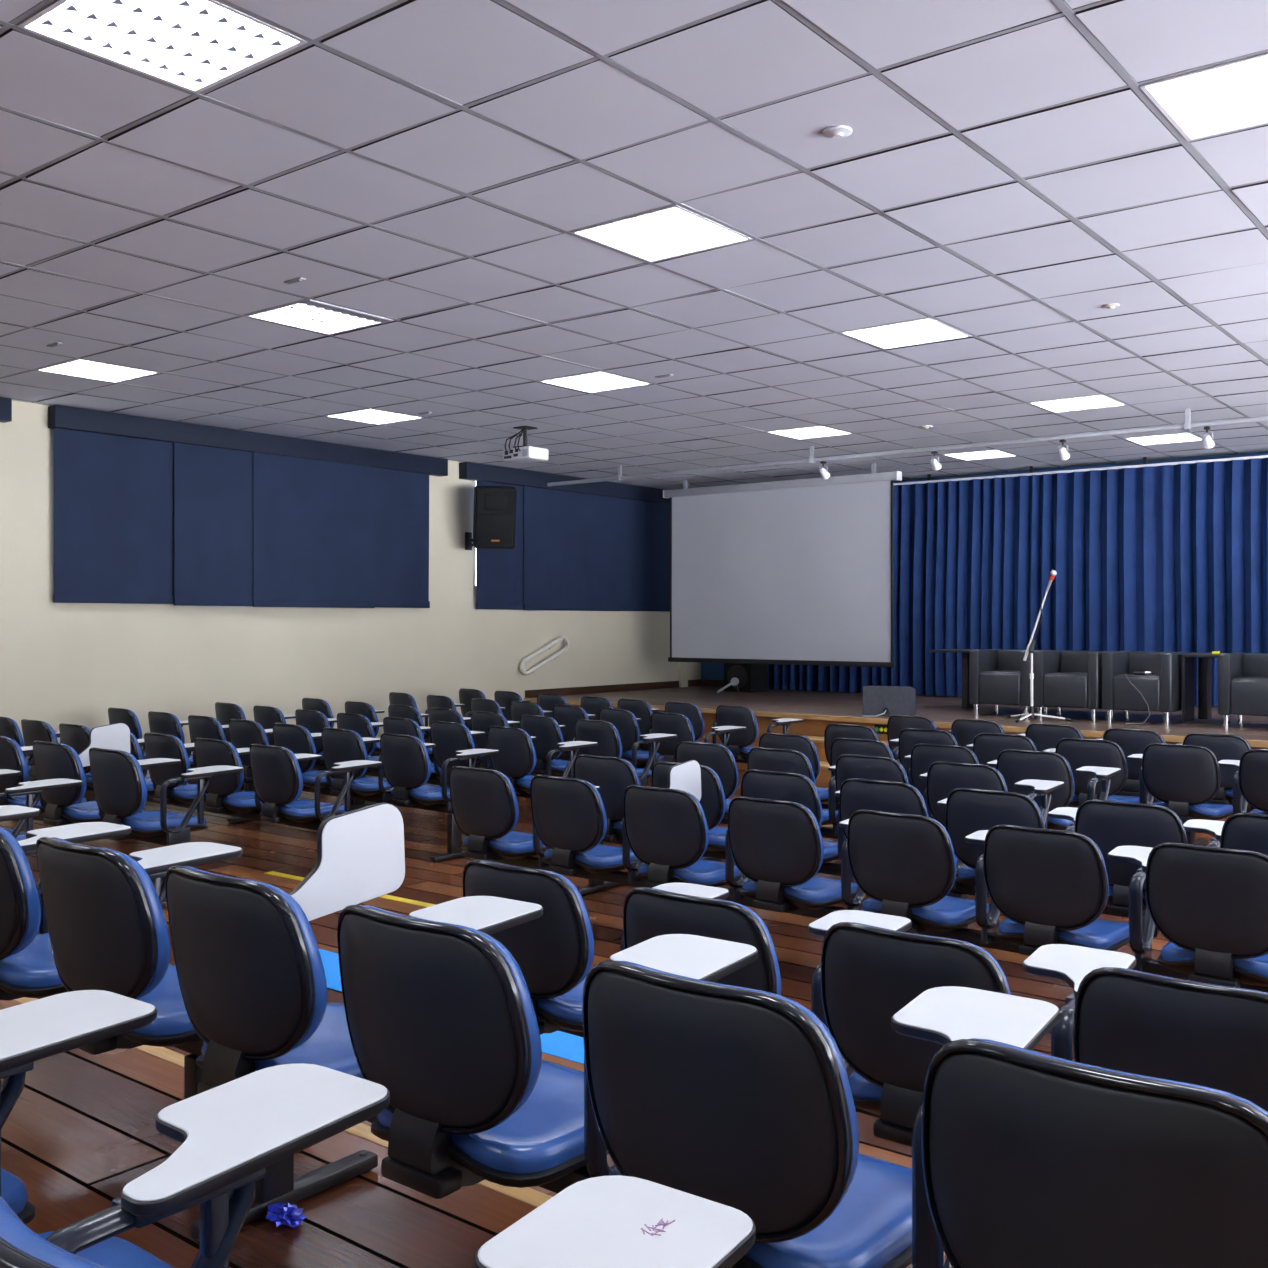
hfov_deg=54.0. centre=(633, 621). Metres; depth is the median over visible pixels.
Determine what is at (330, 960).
tape
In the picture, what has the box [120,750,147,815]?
cushion
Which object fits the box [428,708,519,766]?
chair
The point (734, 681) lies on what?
stand
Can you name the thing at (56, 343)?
smoke detector
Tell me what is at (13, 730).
cushion
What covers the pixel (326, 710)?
cushion
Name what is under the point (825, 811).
seat cushion
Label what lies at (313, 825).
beam
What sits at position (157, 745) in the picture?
chair
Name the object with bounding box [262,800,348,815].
seat cushion
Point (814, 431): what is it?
ceiling light
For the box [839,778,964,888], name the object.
chair
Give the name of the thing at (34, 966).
seat cushion
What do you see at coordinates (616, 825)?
seat cushion
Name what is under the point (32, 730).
chair
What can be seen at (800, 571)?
projection screen
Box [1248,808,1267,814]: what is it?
seat cushion
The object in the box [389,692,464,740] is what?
chair
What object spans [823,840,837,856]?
seat cushion
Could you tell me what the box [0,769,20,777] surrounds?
chair
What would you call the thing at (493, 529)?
grille
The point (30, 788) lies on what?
chair
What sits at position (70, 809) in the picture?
seat cushion
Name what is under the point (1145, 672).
microphone
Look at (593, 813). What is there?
cushion
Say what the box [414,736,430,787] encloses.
cushion
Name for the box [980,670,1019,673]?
seat cushion
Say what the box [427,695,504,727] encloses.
chair
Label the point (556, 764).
seat cushion
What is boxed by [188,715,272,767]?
chair
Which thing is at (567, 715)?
chair
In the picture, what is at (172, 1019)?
seat cushion
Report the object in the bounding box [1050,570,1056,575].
grille
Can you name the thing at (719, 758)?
chair
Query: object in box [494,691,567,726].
chair
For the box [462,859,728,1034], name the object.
chair
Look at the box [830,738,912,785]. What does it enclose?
chair
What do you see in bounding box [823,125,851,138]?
smoke detector
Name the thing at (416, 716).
cushion
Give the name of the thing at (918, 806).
cushion
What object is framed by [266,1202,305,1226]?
bow
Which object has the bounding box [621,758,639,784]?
cushion
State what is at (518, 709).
chair
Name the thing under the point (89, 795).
baseboard
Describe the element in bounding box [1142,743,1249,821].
chair
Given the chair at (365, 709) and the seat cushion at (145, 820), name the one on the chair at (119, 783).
the seat cushion at (145, 820)
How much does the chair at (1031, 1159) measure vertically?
0.478 m
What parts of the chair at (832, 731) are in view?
panel, armrest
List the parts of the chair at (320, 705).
panel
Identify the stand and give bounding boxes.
[717,677,738,692]
[1007,591,1070,722]
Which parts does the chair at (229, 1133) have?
armrest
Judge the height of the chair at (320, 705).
0.478 m
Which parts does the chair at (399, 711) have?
panel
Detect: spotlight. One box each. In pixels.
[819,461,829,479]
[930,451,941,470]
[1057,439,1069,459]
[1201,426,1214,448]
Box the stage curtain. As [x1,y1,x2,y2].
[768,455,1267,706]
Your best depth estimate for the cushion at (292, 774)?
7.06 m
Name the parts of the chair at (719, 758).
panel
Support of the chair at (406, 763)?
on the beam at (454, 835)
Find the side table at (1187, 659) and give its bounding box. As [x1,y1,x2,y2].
[1182,654,1229,724]
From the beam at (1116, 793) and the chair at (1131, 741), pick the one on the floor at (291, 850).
the beam at (1116, 793)
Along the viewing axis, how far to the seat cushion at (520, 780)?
8.35 m
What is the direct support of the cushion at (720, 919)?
on the chair at (648, 913)
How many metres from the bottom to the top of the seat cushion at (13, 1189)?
0.102 m
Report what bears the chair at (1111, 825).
on the beam at (963, 891)
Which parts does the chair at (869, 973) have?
panel, armrest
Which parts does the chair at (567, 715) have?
panel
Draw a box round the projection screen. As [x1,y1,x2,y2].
[663,463,901,666]
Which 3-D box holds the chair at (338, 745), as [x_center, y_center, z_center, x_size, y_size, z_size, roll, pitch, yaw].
[-1.743,0.944,8.435,0.556,0.478,0.637,0,0,38]
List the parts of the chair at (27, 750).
armrest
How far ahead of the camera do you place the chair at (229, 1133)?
1.47 m
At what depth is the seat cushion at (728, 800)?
7.46 m
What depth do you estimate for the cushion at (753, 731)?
10.35 m
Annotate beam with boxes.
[33,813,192,907]
[112,795,319,839]
[172,1039,203,1098]
[227,781,248,822]
[230,782,467,862]
[242,766,370,804]
[318,753,441,786]
[350,771,529,809]
[447,762,568,787]
[470,856,846,918]
[556,757,651,769]
[558,1029,880,1117]
[577,841,955,896]
[637,749,746,763]
[701,819,836,860]
[821,803,827,808]
[914,927,1267,992]
[952,884,1142,927]
[1114,793,1201,841]
[1186,805,1254,845]
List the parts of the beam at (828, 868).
leg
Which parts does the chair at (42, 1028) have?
armrest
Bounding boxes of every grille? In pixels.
[478,514,513,545]
[727,665,746,687]
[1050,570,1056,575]
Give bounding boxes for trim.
[14,997,551,1206]
[524,698,1267,747]
[678,662,687,686]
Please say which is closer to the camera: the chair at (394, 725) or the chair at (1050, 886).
the chair at (1050, 886)
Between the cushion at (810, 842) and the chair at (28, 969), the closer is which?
the chair at (28, 969)
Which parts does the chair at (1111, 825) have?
panel, armrest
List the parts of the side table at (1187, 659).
panel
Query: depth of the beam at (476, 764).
9.95 m
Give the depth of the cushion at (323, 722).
9.90 m
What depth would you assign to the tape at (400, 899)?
6.45 m
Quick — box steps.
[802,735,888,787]
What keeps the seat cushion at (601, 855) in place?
on the chair at (569, 816)
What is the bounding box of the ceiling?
[0,0,1267,489]
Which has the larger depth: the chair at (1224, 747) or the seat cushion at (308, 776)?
the seat cushion at (308, 776)
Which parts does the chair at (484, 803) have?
panel, armrest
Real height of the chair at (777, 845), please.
0.478 m
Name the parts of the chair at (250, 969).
panel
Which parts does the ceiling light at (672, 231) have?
lamp panel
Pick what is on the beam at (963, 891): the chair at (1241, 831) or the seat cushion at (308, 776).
the chair at (1241, 831)
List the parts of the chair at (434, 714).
panel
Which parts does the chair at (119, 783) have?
panel, armrest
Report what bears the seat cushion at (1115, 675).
on the armchair at (1161, 690)
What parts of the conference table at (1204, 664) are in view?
leg, leg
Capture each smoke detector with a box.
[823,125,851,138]
[919,425,932,428]
[1103,303,1119,309]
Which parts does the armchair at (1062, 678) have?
leg, arm, leg, seat, backrest, leg, arm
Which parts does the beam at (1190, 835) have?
leg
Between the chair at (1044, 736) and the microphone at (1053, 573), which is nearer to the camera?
the chair at (1044, 736)
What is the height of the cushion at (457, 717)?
0.347 m
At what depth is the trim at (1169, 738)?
11.65 m
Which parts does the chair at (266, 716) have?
panel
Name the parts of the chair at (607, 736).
panel, armrest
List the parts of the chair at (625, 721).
panel, armrest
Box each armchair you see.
[969,649,1047,714]
[1033,650,1113,720]
[1102,651,1189,724]
[1218,652,1267,726]
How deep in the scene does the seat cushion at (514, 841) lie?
6.04 m
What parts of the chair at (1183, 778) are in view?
panel, armrest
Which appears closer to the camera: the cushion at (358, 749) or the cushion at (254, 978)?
the cushion at (254, 978)
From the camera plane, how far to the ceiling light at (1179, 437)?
12.17 m
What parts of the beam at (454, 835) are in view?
leg, leg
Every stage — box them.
[531,702,1267,816]
[533,686,1267,747]
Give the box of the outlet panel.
[875,724,886,734]
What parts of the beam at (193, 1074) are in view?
leg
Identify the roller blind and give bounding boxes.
[0,397,11,422]
[48,405,447,607]
[459,462,669,611]
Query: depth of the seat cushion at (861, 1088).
2.70 m
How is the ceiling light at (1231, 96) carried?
attached to the grid
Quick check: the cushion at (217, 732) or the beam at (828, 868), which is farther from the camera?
the cushion at (217, 732)
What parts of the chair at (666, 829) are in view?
panel, armrest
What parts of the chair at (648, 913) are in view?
panel, armrest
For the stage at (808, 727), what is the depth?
12.17 m
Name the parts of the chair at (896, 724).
panel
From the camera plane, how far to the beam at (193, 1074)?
2.81 m
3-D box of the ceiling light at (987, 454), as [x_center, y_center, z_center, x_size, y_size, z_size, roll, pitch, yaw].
[3.690,-1.823,13.260,0.599,0.102,0.599,0,0,38]
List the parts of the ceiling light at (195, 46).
lamp panel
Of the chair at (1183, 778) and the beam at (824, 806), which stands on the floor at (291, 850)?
the beam at (824, 806)
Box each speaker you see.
[465,485,516,549]
[724,663,767,692]
[862,686,915,716]
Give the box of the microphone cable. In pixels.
[1125,674,1149,723]
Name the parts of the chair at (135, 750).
panel, armrest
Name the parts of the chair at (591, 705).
panel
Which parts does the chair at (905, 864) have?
panel, armrest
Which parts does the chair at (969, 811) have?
panel, armrest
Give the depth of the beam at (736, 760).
10.73 m
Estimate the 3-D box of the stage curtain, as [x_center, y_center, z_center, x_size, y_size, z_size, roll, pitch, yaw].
[6.518,-0.444,12.626,12.795,2.660,0.171,0,0,38]
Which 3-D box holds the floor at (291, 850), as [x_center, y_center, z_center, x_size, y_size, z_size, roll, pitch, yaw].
[3.301,1.550,9.254,13.880,0.100,9.980,0,0,38]
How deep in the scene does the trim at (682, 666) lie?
17.04 m
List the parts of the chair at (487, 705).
panel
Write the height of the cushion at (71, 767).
0.347 m
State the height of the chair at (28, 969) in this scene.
0.478 m
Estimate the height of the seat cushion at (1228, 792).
0.102 m
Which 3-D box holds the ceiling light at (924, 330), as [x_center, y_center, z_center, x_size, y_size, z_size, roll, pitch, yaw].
[1.679,-1.823,7.683,0.599,0.102,0.599,0,0,38]
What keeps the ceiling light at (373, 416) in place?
attached to the grid
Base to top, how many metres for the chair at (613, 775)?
0.478 m
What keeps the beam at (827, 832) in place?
on the floor at (291, 850)
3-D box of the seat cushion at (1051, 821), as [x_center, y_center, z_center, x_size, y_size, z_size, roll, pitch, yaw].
[2.344,1.095,7.033,0.410,0.102,0.429,0,0,40]
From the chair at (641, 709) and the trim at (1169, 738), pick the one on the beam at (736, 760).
the chair at (641, 709)
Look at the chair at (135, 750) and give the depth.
8.18 m
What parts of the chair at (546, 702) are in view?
panel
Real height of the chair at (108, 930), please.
0.527 m
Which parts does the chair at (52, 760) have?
panel, armrest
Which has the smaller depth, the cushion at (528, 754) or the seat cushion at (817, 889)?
the seat cushion at (817, 889)
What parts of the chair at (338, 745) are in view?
panel, armrest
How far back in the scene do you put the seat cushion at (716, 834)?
6.21 m
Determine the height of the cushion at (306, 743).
0.347 m
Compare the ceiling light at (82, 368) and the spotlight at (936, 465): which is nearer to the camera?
the ceiling light at (82, 368)
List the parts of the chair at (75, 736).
panel, armrest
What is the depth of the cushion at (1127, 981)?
2.24 m
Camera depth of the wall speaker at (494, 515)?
13.48 m
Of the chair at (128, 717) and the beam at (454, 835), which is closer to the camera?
the beam at (454, 835)
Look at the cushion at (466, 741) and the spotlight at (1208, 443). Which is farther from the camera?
the spotlight at (1208, 443)
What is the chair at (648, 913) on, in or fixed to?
on the beam at (576, 1033)
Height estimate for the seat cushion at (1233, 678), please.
0.035 m
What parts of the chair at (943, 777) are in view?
panel, armrest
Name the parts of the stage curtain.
curtain rail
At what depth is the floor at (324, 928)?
5.50 m
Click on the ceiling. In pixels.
(462, 52)
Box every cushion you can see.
[0,827,40,956]
[0,932,61,987]
[0,1197,106,1267]
[1,1167,27,1213]
[4,828,25,840]
[6,737,28,781]
[6,794,86,806]
[7,717,23,746]
[38,1231,174,1267]
[42,721,57,742]
[51,837,170,998]
[60,743,86,805]
[62,801,144,818]
[85,772,92,782]
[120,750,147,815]
[121,810,205,829]
[127,709,141,738]
[130,732,142,759]
[132,965,193,1035]
[145,777,188,789]
[169,713,184,743]
[170,784,207,797]
[172,735,190,786]
[183,866,326,1049]
[189,754,193,763]
[201,1002,362,1078]
[206,791,263,806]
[211,717,225,740]
[222,740,243,794]
[235,704,245,719]
[254,721,268,744]
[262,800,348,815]
[274,707,286,723]
[283,747,302,803]
[299,725,316,772]
[302,770,333,782]
[318,711,330,751]
[321,699,333,727]
[332,777,391,789]
[351,730,367,778]
[360,905,541,1114]
[362,715,375,755]
[367,703,378,736]
[368,756,378,766]
[376,1060,583,1173]
[391,785,449,798]
[410,719,424,742]
[411,706,424,736]
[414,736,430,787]
[431,763,441,772]
[452,709,464,724]
[459,723,474,748]
[463,831,545,851]
[484,860,594,987]
[495,770,518,835]
[515,775,534,786]
[521,729,536,776]
[537,967,591,1021]
[544,844,637,866]
[545,759,567,769]
[550,717,563,759]
[581,779,606,847]
[609,722,621,757]
[613,822,621,829]
[617,961,858,1198]
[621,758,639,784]
[623,750,663,758]
[627,710,639,749]
[637,768,651,774]
[638,859,740,882]
[646,887,781,994]
[682,790,708,861]
[684,715,694,741]
[695,705,704,739]
[706,766,725,826]
[709,827,726,844]
[722,745,738,797]
[726,798,731,811]
[727,746,753,752]
[742,876,857,901]
[745,1153,911,1267]
[748,708,758,745]
[798,803,823,877]
[801,752,815,785]
[805,776,822,827]
[807,737,819,779]
[816,787,827,798]
[822,809,837,820]
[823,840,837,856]
[849,1071,882,1098]
[851,922,1010,994]
[862,896,989,923]
[911,785,928,816]
[929,817,955,892]
[958,866,974,877]
[971,1038,1267,1115]
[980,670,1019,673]
[999,918,1128,948]
[1026,795,1044,828]
[1044,672,1086,675]
[1048,817,1073,824]
[1061,755,1074,803]
[1072,794,1138,802]
[1086,836,1108,905]
[1109,887,1145,898]
[1114,674,1159,677]
[1115,967,1267,993]
[1152,801,1232,815]
[1160,942,1267,976]
[1226,790,1232,795]
[1231,676,1267,680]
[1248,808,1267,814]
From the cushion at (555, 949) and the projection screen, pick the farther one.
the projection screen
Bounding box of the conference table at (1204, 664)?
[929,649,1222,718]
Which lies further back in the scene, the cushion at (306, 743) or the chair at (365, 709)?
the chair at (365, 709)
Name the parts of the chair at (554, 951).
panel, armrest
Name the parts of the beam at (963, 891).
leg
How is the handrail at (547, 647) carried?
attached to the wall at (68, 663)
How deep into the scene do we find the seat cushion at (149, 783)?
8.35 m
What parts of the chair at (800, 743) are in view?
panel, armrest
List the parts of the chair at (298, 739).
panel, armrest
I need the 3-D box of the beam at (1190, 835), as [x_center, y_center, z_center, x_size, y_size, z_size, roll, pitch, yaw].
[3.866,1.333,8.054,0.552,0.333,0.454,0,0,44]
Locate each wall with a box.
[0,400,700,781]
[701,451,1267,679]
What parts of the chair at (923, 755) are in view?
panel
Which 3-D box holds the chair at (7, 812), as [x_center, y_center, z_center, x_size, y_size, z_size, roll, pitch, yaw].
[-2.293,0.712,3.905,0.556,0.478,0.637,0,0,36]
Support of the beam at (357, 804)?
on the floor at (291, 850)
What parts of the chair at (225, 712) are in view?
panel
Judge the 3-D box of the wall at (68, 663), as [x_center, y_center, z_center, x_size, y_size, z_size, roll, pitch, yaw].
[-4.555,-0.234,10.662,0.200,3.669,17.900,0,0,38]
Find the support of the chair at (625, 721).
on the beam at (641, 766)
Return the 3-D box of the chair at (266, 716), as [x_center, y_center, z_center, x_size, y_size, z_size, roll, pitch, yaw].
[-2.868,0.944,10.613,0.556,0.478,0.637,0,0,40]
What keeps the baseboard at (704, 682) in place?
attached to the wall at (712, 671)
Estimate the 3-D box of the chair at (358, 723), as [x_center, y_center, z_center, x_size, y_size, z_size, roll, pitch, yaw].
[-1.962,0.944,9.776,0.556,0.478,0.637,0,0,40]
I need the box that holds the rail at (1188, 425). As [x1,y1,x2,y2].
[547,409,1267,485]
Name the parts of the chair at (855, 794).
panel, armrest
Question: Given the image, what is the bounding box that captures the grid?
[0,0,1267,489]
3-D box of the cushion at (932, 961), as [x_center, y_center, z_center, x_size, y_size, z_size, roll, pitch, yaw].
[0.585,0.815,2.614,0.428,0.347,0.122,0,0,38]
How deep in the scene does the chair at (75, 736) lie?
8.55 m
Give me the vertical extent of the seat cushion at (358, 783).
0.102 m
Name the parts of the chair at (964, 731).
panel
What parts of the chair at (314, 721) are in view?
panel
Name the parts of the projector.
port panel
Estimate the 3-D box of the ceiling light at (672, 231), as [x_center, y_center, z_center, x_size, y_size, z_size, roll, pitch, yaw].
[0.130,-1.823,5.720,0.599,0.102,0.599,0,0,38]
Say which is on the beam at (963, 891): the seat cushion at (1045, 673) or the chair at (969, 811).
the chair at (969, 811)
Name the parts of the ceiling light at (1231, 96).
lamp panel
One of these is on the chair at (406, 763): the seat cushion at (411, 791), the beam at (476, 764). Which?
the seat cushion at (411, 791)
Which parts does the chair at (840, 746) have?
panel, armrest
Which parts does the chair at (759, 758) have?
panel, armrest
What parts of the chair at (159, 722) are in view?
panel, armrest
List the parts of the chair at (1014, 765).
panel, armrest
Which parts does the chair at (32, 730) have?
panel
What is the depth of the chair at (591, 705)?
11.67 m
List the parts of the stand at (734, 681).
rod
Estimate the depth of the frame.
2.69 m
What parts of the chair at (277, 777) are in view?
panel, armrest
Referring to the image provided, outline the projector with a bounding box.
[503,426,548,462]
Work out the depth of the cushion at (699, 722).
10.79 m
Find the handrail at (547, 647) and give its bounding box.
[520,636,568,674]
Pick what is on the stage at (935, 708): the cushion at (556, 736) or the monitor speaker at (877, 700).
the monitor speaker at (877, 700)
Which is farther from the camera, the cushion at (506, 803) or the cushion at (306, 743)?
the cushion at (306, 743)
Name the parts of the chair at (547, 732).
panel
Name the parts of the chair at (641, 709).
panel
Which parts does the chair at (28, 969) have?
panel, armrest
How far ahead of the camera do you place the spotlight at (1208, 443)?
10.23 m
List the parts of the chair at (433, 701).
panel, armrest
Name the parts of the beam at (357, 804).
leg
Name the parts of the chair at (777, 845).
panel, armrest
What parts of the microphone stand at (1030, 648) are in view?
leg, leg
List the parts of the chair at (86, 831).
armrest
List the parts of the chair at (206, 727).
panel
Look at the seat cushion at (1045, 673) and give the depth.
11.47 m
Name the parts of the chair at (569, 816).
panel, armrest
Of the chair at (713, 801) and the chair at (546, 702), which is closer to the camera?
the chair at (713, 801)
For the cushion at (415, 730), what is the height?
0.347 m
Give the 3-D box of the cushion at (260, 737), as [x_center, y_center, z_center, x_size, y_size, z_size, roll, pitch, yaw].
[-2.805,0.883,9.036,0.428,0.347,0.122,0,0,41]
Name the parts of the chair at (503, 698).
panel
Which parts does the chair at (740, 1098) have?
panel, armrest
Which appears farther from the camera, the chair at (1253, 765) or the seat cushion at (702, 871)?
the chair at (1253, 765)
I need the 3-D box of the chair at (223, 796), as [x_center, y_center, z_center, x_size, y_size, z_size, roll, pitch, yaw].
[-2.339,0.944,7.706,0.556,0.478,0.637,0,0,37]
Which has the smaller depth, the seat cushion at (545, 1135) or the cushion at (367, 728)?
the seat cushion at (545, 1135)
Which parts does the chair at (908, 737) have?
panel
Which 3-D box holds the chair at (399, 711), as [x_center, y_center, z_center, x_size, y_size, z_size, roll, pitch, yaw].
[-1.748,0.944,10.731,0.556,0.478,0.637,0,0,41]
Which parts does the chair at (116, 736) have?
panel, armrest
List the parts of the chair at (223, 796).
panel, armrest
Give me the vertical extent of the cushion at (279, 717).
0.347 m
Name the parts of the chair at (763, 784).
panel, armrest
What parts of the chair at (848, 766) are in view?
panel, armrest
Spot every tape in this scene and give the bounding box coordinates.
[266,871,434,906]
[319,949,341,991]
[540,1031,583,1063]
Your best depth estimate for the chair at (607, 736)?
8.94 m
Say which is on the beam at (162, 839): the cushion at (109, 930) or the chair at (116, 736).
the chair at (116, 736)
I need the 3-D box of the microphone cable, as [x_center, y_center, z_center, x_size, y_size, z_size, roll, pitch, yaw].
[4.437,0.681,10.987,0.200,0.431,0.166,0,0,14]
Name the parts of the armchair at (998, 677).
leg, arm, seat, backrest, leg, arm, leg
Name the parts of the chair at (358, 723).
panel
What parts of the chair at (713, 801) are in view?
panel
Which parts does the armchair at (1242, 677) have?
leg, arm, leg, seat, backrest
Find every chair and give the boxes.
[0,716,60,775]
[0,723,129,812]
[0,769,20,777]
[0,778,82,840]
[0,805,40,821]
[0,827,242,999]
[0,990,156,1224]
[0,1175,755,1267]
[18,822,131,934]
[21,719,57,780]
[21,746,33,766]
[33,740,180,825]
[36,802,404,1054]
[38,1063,389,1267]
[59,723,145,789]
[89,747,243,844]
[108,707,187,758]
[130,732,194,795]
[144,732,249,804]
[148,711,228,768]
[165,865,542,1093]
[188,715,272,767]
[194,738,321,818]
[215,702,294,742]
[229,719,320,781]
[249,744,381,823]
[253,705,336,745]
[273,723,379,792]
[295,709,382,765]
[302,698,384,727]
[321,727,435,800]
[337,713,429,771]
[337,905,757,1198]
[345,701,427,752]
[380,733,498,810]
[383,717,484,782]
[388,704,470,757]
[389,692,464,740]
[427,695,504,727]
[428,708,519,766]
[430,721,535,784]
[449,766,599,867]
[459,688,530,730]
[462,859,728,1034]
[471,698,552,726]
[471,711,565,768]
[487,726,597,793]
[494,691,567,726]
[511,701,595,756]
[520,715,576,774]
[530,760,700,882]
[537,693,613,718]
[553,704,640,757]
[574,754,639,841]
[575,719,676,785]
[581,696,659,719]
[583,961,1059,1267]
[599,708,663,763]
[618,699,652,748]
[623,785,749,900]
[623,887,911,1078]
[651,712,745,761]
[651,761,726,851]
[665,702,728,746]
[675,741,738,818]
[716,705,803,759]
[728,796,865,912]
[741,769,845,863]
[747,747,837,834]
[759,733,838,809]
[821,922,1135,1146]
[824,724,907,776]
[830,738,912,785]
[835,754,931,817]
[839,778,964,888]
[847,809,1000,943]
[887,715,950,758]
[898,728,972,774]
[910,743,996,818]
[922,1038,1267,1267]
[927,761,1064,828]
[945,788,1077,895]
[951,719,1024,750]
[973,733,1055,768]
[983,824,1158,970]
[996,749,1121,830]
[1025,723,1102,750]
[1055,738,1156,807]
[1073,967,1267,1111]
[1074,799,1224,917]
[1103,728,1182,796]
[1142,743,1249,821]
[1145,842,1267,987]
[1183,733,1267,804]
[1220,813,1267,855]
[1238,749,1267,814]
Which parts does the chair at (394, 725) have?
panel, armrest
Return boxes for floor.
[0,819,1074,1267]
[0,1000,536,1267]
[33,759,1227,1030]
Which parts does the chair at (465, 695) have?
panel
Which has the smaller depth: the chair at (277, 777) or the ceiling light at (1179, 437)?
the chair at (277, 777)
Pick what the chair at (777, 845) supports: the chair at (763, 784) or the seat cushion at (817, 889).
the seat cushion at (817, 889)
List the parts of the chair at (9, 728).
panel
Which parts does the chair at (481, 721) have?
panel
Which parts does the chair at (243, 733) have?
panel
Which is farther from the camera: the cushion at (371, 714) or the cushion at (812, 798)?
the cushion at (371, 714)
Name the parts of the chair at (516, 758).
panel, armrest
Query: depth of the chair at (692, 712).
10.81 m
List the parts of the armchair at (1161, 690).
leg, arm, leg, seat, backrest, leg, arm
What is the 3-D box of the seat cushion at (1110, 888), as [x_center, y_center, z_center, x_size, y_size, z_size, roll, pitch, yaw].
[2.094,1.095,5.089,0.410,0.102,0.429,0,0,39]
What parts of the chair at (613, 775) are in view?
panel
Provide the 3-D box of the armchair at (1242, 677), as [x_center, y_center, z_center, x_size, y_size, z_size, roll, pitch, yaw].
[5.387,0.586,10.640,0.600,0.625,0.620,0,0,38]
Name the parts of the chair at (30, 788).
armrest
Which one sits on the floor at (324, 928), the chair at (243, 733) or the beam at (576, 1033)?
the beam at (576, 1033)
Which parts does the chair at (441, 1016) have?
panel, armrest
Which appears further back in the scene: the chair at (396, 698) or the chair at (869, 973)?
the chair at (396, 698)
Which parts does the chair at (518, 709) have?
panel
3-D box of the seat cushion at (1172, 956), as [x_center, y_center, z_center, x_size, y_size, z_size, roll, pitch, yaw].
[1.985,1.095,4.121,0.410,0.102,0.429,0,0,39]
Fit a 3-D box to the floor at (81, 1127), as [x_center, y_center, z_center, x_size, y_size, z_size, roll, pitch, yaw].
[-2.889,1.434,1.407,13.880,0.332,5.430,0,0,38]
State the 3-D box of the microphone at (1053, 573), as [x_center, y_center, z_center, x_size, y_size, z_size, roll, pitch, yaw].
[3.728,-0.364,11.111,0.055,0.189,0.109,0,0,-18]
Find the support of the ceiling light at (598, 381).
attached to the grid
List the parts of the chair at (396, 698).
panel, armrest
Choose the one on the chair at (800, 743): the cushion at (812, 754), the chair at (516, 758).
the cushion at (812, 754)
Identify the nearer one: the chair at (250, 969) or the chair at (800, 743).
the chair at (250, 969)
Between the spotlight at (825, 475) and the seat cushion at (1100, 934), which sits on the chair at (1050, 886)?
the seat cushion at (1100, 934)
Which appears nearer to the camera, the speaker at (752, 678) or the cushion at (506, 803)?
the cushion at (506, 803)
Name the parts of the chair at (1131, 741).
panel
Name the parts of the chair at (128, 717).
panel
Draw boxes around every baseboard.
[84,768,317,800]
[525,679,700,697]
[701,679,723,686]
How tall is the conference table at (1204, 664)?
0.604 m
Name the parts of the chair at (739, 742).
panel, armrest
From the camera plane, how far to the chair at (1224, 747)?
7.79 m
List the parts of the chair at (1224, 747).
panel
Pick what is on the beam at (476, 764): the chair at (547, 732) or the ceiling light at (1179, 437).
the chair at (547, 732)
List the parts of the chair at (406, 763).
panel, armrest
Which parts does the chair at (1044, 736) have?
panel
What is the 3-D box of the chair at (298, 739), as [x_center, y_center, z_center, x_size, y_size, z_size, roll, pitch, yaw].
[-2.180,0.944,8.812,0.556,0.478,0.637,0,0,38]
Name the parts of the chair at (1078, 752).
panel, armrest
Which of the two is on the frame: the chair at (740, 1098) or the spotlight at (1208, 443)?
the chair at (740, 1098)
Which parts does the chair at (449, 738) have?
panel, armrest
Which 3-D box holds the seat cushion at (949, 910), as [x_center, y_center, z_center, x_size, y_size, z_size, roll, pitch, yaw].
[1.129,1.095,4.822,0.410,0.102,0.429,0,0,39]
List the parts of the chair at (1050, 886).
panel, armrest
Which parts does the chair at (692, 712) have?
panel, armrest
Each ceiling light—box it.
[17,0,307,93]
[35,359,158,382]
[245,299,392,334]
[325,408,421,424]
[539,371,650,392]
[570,205,752,261]
[767,426,853,438]
[839,317,971,348]
[942,450,1016,459]
[1028,394,1125,412]
[1124,432,1201,444]
[1139,52,1267,140]
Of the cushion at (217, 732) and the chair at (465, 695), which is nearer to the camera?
the cushion at (217, 732)
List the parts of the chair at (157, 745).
panel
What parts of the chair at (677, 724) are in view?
panel, armrest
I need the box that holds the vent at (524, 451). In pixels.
[522,449,527,455]
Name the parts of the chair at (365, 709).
panel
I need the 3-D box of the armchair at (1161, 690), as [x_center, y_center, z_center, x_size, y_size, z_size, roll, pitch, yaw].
[4.626,0.586,11.241,0.600,0.625,0.620,0,0,38]
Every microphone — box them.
[1046,570,1056,591]
[1134,671,1150,674]
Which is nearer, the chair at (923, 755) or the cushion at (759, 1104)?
the cushion at (759, 1104)
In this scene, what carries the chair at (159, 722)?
on the beam at (245, 783)

